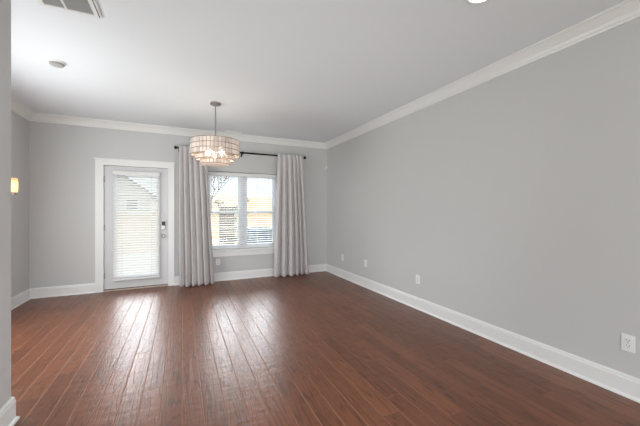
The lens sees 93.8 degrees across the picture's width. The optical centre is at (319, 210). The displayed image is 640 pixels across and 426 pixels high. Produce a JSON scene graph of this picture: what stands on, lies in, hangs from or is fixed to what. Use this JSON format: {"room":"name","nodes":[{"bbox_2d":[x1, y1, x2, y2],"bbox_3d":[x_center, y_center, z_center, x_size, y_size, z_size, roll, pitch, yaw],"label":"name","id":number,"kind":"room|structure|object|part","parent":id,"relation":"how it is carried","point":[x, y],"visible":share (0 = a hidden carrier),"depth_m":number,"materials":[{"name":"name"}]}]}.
{"room":"empty living room","nodes":[
{"label":"empty living room","id":0,"kind":"room"},
{"bbox_2d":[0,0,10,408],"bbox_3d":[-1.156,-0.065,-1.055,1.088,2.720,5.854,0,0,-25],"label":"wall","id":1,"kind":"structure","parent":0,"point":[5,5],"depth_m":1.76,"materials":[{"name":"paint"}]},
{"bbox_2d":[0,283,94,425],"bbox_3d":[-1.881,1.220,0.549,1.118,0.150,8.975,0,0,-25],"label":"baseboard","id":2,"kind":"structure","parent":1,"relation":"attached to","point":[17,300],"depth_m":4.39,"materials":[{"name":"paint"}]},
{"bbox_2d":[11,0,639,148],"bbox_3d":[-0.183,-1.369,1.334,4.859,0.112,8.975,0,0,-25],"label":"trim","id":3,"kind":"structure","parent":1,"relation":"attached to","point":[626,11],"depth_m":3.52,"materials":[{"name":"paint"}]},
{"bbox_2d":[11,111,28,296],"bbox_3d":[-3.630,-0.065,2.789,0.180,2.720,3.441,0,0,-25],"label":"wall","id":4,"kind":"structure","parent":0,"point":[19,125],"depth_m":4.16,"materials":[{"name":"paint"}]},
{"bbox_2d":[11,178,17,194],"bbox_3d":[-3.896,-0.290,3.759,0.151,0.240,0.110,0,0,-25],"label":"wall sconce","id":5,"kind":"object","parent":4,"relation":"attached to","point":[14,181],"visible":0.56,"depth_m":3.75,"materials":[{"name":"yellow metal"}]},
{"bbox_2d":[29,121,326,287],"bbox_3d":[-2.102,-0.065,5.489,5.219,2.720,0.180,0,0,-25],"label":"wall","id":6,"kind":"structure","parent":0,"point":[61,156],"depth_m":4.68,"materials":[{"name":"paint"}]},
{"bbox_2d":[94,157,174,292],"bbox_3d":[-3.064,0.232,5.021,1.146,2.127,0.204,0,0,-25],"label":"trim","id":7,"kind":"structure","parent":6,"relation":"attached to","point":[100,163],"depth_m":4.75,"materials":[{"name":"paint"}]},
{"bbox_2d":[104,166,167,289],"bbox_3d":[-3.036,0.280,4.957,0.925,1.994,0.115,0,0,-25],"label":"door","id":8,"kind":"structure","parent":6,"relation":"in","point":[109,284],"depth_m":4.94,"materials":[{"name":"paint"}]},
{"bbox_2d":[113,171,159,280],"bbox_3d":[-3.014,0.247,4.924,0.659,1.765,0.070,0,0,-25],"label":"door blind","id":9,"kind":"object","parent":8,"relation":"attached to","point":[150,256],"visible":1,"depth_m":4.92,"materials":[{"name":"white plastic"}]},
{"bbox_3d":[-3.017,-0.604,4.930,0.659,0.062,0.056,0,0,-25],"label":"head rail","id":10,"kind":"part","parent":9,"relation":"part of","materials":[{"name":"white plastic"}]},
{"bbox_3d":[-3.017,1.119,4.931,0.659,0.022,0.050,0,0,-25],"label":"rail","id":11,"kind":"part","parent":9,"relation":"part of","materials":[{"name":"white plastic"}]},
{"bbox_3d":[-3.034,0.240,4.973,0.654,1.710,0.020,0,0,-25],"label":"glazing frame","id":12,"kind":"part","parent":8,"relation":"part of","materials":[{"name":"glass"}]},
{"bbox_2d":[104,284,167,291],"bbox_3d":[-3.061,1.286,5.027,0.918,0.018,0.175,0,0,-25],"label":"trim","id":13,"kind":"structure","parent":6,"relation":"attached to","point":[167,284],"depth_m":4.95,"materials":[{"name":"wood"}]},
{"bbox_2d":[174,146,305,158],"bbox_3d":[-1.402,-1.057,5.630,2.409,0.082,0.152,0,0,-25],"label":"curtain rod","id":14,"kind":"object","parent":6,"relation":"attached to","point":[175,147],"visible":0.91,"depth_m":5.65,"materials":[{"name":"black metal"}]},
{"bbox_2d":[179,145,214,286],"bbox_3d":[-2.115,0.089,5.153,0.585,2.388,0.192,0,0,-25],"label":"curtain","id":15,"kind":"object","parent":14,"relation":"hanging from","point":[196,267],"visible":0.94,"depth_m":5.13,"materials":[{"name":"fabric"}]},
{"bbox_3d":[-1.382,-1.071,5.585,2.325,0.030,0.031,0,0,-25],"label":"rod","id":16,"kind":"part","parent":14,"relation":"part of","materials":[{"name":"black metal"}]},
{"bbox_2d":[273,154,308,277],"bbox_3d":[-0.541,0.089,5.919,0.757,2.388,0.161,0,0,-25],"label":"curtain","id":17,"kind":"object","parent":14,"relation":"hanging from","point":[290,240],"visible":1,"depth_m":5.89,"materials":[{"name":"fabric"}]},
{"bbox_2d":[208,171,275,247],"bbox_3d":[-1.504,0.003,5.809,1.310,1.445,0.070,0,0,-25],"label":"window","id":18,"kind":"structure","parent":6,"relation":"in","point":[240,179],"depth_m":5.79,"materials":[{"name":"white plastic"}]},
{"bbox_3d":[-1.817,-0.319,5.681,0.565,0.743,0.026,0,0,-25],"label":"sash","id":19,"kind":"part","parent":18,"relation":"part of","materials":[{"name":"glass"}]},
{"bbox_3d":[-1.805,0.351,5.655,0.565,0.688,0.026,0,0,-25],"label":"sash","id":20,"kind":"part","parent":18,"relation":"part of","materials":[{"name":"white plastic"}]},
{"bbox_2d":[208,172,276,249],"bbox_3d":[-1.465,0.006,5.724,1.298,1.422,0.070,0,0,-25],"label":"window blind","id":21,"kind":"object","parent":18,"relation":"attached to","point":[211,174],"visible":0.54,"depth_m":5.71,"materials":[{"name":"white plastic"}]},
{"bbox_3d":[-1.468,-0.674,5.731,1.298,0.062,0.056,0,0,-25],"label":"head rail","id":22,"kind":"part","parent":21,"relation":"part of","materials":[{"name":"white plastic"}]},
{"bbox_3d":[-1.468,0.706,5.731,1.298,0.022,0.050,0,0,-25],"label":"rail","id":23,"kind":"part","parent":21,"relation":"part of","materials":[{"name":"white plastic"}]},
{"bbox_3d":[-1.204,-0.319,5.964,0.565,0.743,0.026,0,0,-25],"label":"sash","id":24,"kind":"part","parent":18,"relation":"part of","materials":[{"name":"glass"}]},
{"bbox_3d":[-1.192,0.351,5.938,0.565,0.688,0.026,0,0,-25],"label":"sash","id":25,"kind":"part","parent":18,"relation":"part of","materials":[{"name":"white plastic"}]},
{"bbox_2d":[213,246,273,256],"bbox_3d":[-1.457,0.787,5.707,1.420,0.125,0.157,0,0,-25],"label":"trim","id":26,"kind":"structure","parent":6,"relation":"attached to","point":[255,250],"depth_m":5.67,"materials":[{"name":"paint"}]},
{"bbox_2d":[11,0,625,142],"bbox_3d":[-0.178,-1.500,1.325,5.259,0.150,9.355,0,0,-25],"label":"ceiling","id":27,"kind":"structure","parent":0,"point":[321,71],"depth_m":2.70,"materials":[{"name":"paint"}]},
{"bbox_2d":[47,59,65,67],"bbox_3d":[-2.528,-1.405,2.875,0.136,0.040,0.136,0,0,-25],"label":"smoke detector","id":28,"kind":"object","parent":27,"relation":"attached to","point":[53,62],"visible":1,"depth_m":2.85,"materials":[{"name":"plastic"}]},
{"bbox_2d":[37,0,102,18],"bbox_3d":[-1.627,-1.417,1.835,0.355,0.016,0.655,0,0,-25],"label":"ceiling vent","id":29,"kind":"object","parent":27,"relation":"in","point":[84,7],"visible":1,"depth_m":2.07,"materials":[{"name":"metal"}]},
{"bbox_2d":[42,0,63,7],"bbox_3d":[-1.710,-1.421,1.799,0.113,0.008,0.601,0,0,-25],"label":"grille","id":30,"kind":"object","parent":29,"relation":"attached to","point":[49,3],"depth_m":2.05,"materials":[{"name":"white metal"}]},
{"bbox_2d":[63,0,93,13],"bbox_3d":[-1.577,-1.421,1.861,0.153,0.008,0.601,0,0,-25],"label":"grille","id":31,"kind":"object","parent":29,"relation":"attached to","point":[76,6],"depth_m":2.08,"materials":[{"name":"white metal"}]},
{"bbox_2d":[190,101,239,166],"bbox_3d":[-1.386,-1.006,3.970,0.636,0.837,0.620,0,0,-25],"label":"chandelier","id":32,"kind":"object","parent":27,"relation":"hanging from","point":[202,148],"visible":1,"depth_m":3.76,"materials":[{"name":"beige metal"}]},
{"bbox_3d":[-1.443,-0.764,4.104,0.612,0.304,0.330,0,0,-25],"label":"glass panel","id":33,"kind":"part","parent":32,"relation":"part of","materials":[{"name":"clear glass"}]},
{"bbox_3d":[-1.386,-1.102,3.970,0.019,0.594,0.018,0,0,-25],"label":"stem","id":34,"kind":"part","parent":32,"relation":"part of","materials":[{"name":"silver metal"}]},
{"bbox_2d":[201,163,229,166],"bbox_3d":[-1.386,-0.598,3.970,0.362,0.019,0.362,0,0,-25],"label":"diffuser","id":35,"kind":"object","parent":32,"relation":"attached to","point":[205,164],"depth_m":3.91,"materials":[{"name":"white glass"}]},
{"bbox_2d":[465,0,487,3],"bbox_3d":[1.060,-1.420,1.963,0.196,0.010,0.196,0,0,-25],"label":"recessed light","id":36,"kind":"object","parent":27,"relation":"in","point":[467,1],"visible":1,"depth_m":2.03,"materials":[{"name":"paint"}]},
{"bbox_2d":[11,271,639,425],"bbox_3d":[-0.174,1.355,1.316,5.259,0.120,9.335,0,0,-25],"label":"floor","id":37,"kind":"structure","parent":0,"point":[324,348],"depth_m":2.48,"materials":[{"name":"brown wood"}]},
{"bbox_2d":[327,17,639,378],"bbox_3d":[2.147,-0.065,2.300,0.180,2.720,9.175,0,0,-25],"label":"wall","id":38,"kind":"structure","parent":0,"point":[513,197],"depth_m":2.73,"materials":[{"name":"paint"}]},
{"bbox_2d":[174,264,639,402],"bbox_3d":[0.689,1.220,1.736,2.939,0.150,8.975,0,0,-25],"label":"baseboard","id":39,"kind":"structure","parent":38,"relation":"attached to","point":[625,385],"depth_m":2.89,"materials":[{"name":"paint"}]},
{"bbox_2d":[416,275,419,283],"bbox_3d":[1.286,0.908,3.938,0.009,0.116,0.072,0,0,-25],"label":"wall outlet","id":40,"kind":"object","parent":38,"relation":"attached to","point":[417,276],"visible":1,"depth_m":3.92,"materials":[{"name":"plastic"}]},
{"bbox_2d":[621,333,634,352],"bbox_3d":[2.143,0.923,2.081,0.009,0.116,0.072,0,0,-25],"label":"wall outlet","id":41,"kind":"object","parent":38,"relation":"attached to","point":[627,341],"visible":1,"depth_m":2.08,"materials":[{"name":"plastic"}]},
{"label":"outside","id":42,"kind":"structure","parent":0,"visible":0},
{"bbox_3d":[9.644,1.675,-20.881,120.000,0.440,74.000,0,0,-25],"label":"lawn","id":43,"kind":"structure","parent":42,"visible":0},
{"bbox_2d":[220,205,237,244],"bbox_3d":[-2.667,0.650,8.737,0.515,1.610,0.100,0,0,-25],"label":"privacy screen","id":44,"kind":"object","parent":43,"relation":"on","point":[222,219],"visible":0.31,"depth_m":8.70,"materials":[{"name":"paint"}]},
{"bbox_3d":[-2.471,0.650,8.844,0.070,1.610,0.070,0,0,-25],"label":"post","id":45,"kind":"part","parent":44,"relation":"part of","materials":[{"name":"paint"}]},
{"bbox_3d":[-1.448,1.445,7.427,0.840,0.100,0.840,0,0,-25],"label":"concrete pad","id":46,"kind":"object","parent":43,"relation":"on","visible":0},
{"bbox_2d":[247,227,271,242],"bbox_3d":[-1.448,0.910,7.427,0.720,0.970,0.720,0,0,-25],"label":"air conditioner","id":47,"kind":"object","parent":46,"relation":"on","point":[254,237],"visible":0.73,"depth_m":7.10,"materials":[{"name":"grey metal"}]},
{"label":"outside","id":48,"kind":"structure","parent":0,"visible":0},
{"bbox_2d":[117,195,271,253],"bbox_3d":[-16.981,-0.680,36.768,120.000,4.250,60.000,0,0,-25],"label":"hillside","id":49,"kind":"structure","parent":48,"point":[252,199],"depth_m":23.51,"materials":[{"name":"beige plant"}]},
{"bbox_2d":[117,175,156,210],"bbox_3d":[-16.783,-0.985,25.845,5.100,3.960,5.800,0,0,-25],"label":"neighbor house","id":50,"kind":"structure","parent":49,"relation":"on","point":[118,175],"depth_m":23.92,"materials":[{"name":"white"}]},
{"bbox_3d":[-14.981,-0.505,23.851,0.760,0.760,0.030,0,0,-25],"label":"pane","id":51,"kind":"part","parent":50,"relation":"part of","materials":[{"name":"glass"}]},
{"bbox_2d":[210,176,232,210],"bbox_3d":[-9.548,-1.477,25.230,3.871,4.452,3.177,0,0,27],"label":"bare tree","id":52,"kind":"object","parent":49,"relation":"on","point":[214,177],"visible":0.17,"depth_m":25.39,"materials":[{"name":"grey plant"}]},
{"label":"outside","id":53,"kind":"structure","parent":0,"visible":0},
{"bbox_2d":[117,254,156,273],"bbox_3d":[-4.330,1.470,7.349,3.500,0.150,5.025,0,0,-25],"label":"patio","id":54,"kind":"structure","parent":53,"point":[153,254],"depth_m":8.02,"materials":[{"name":"concrete"}]}
]}

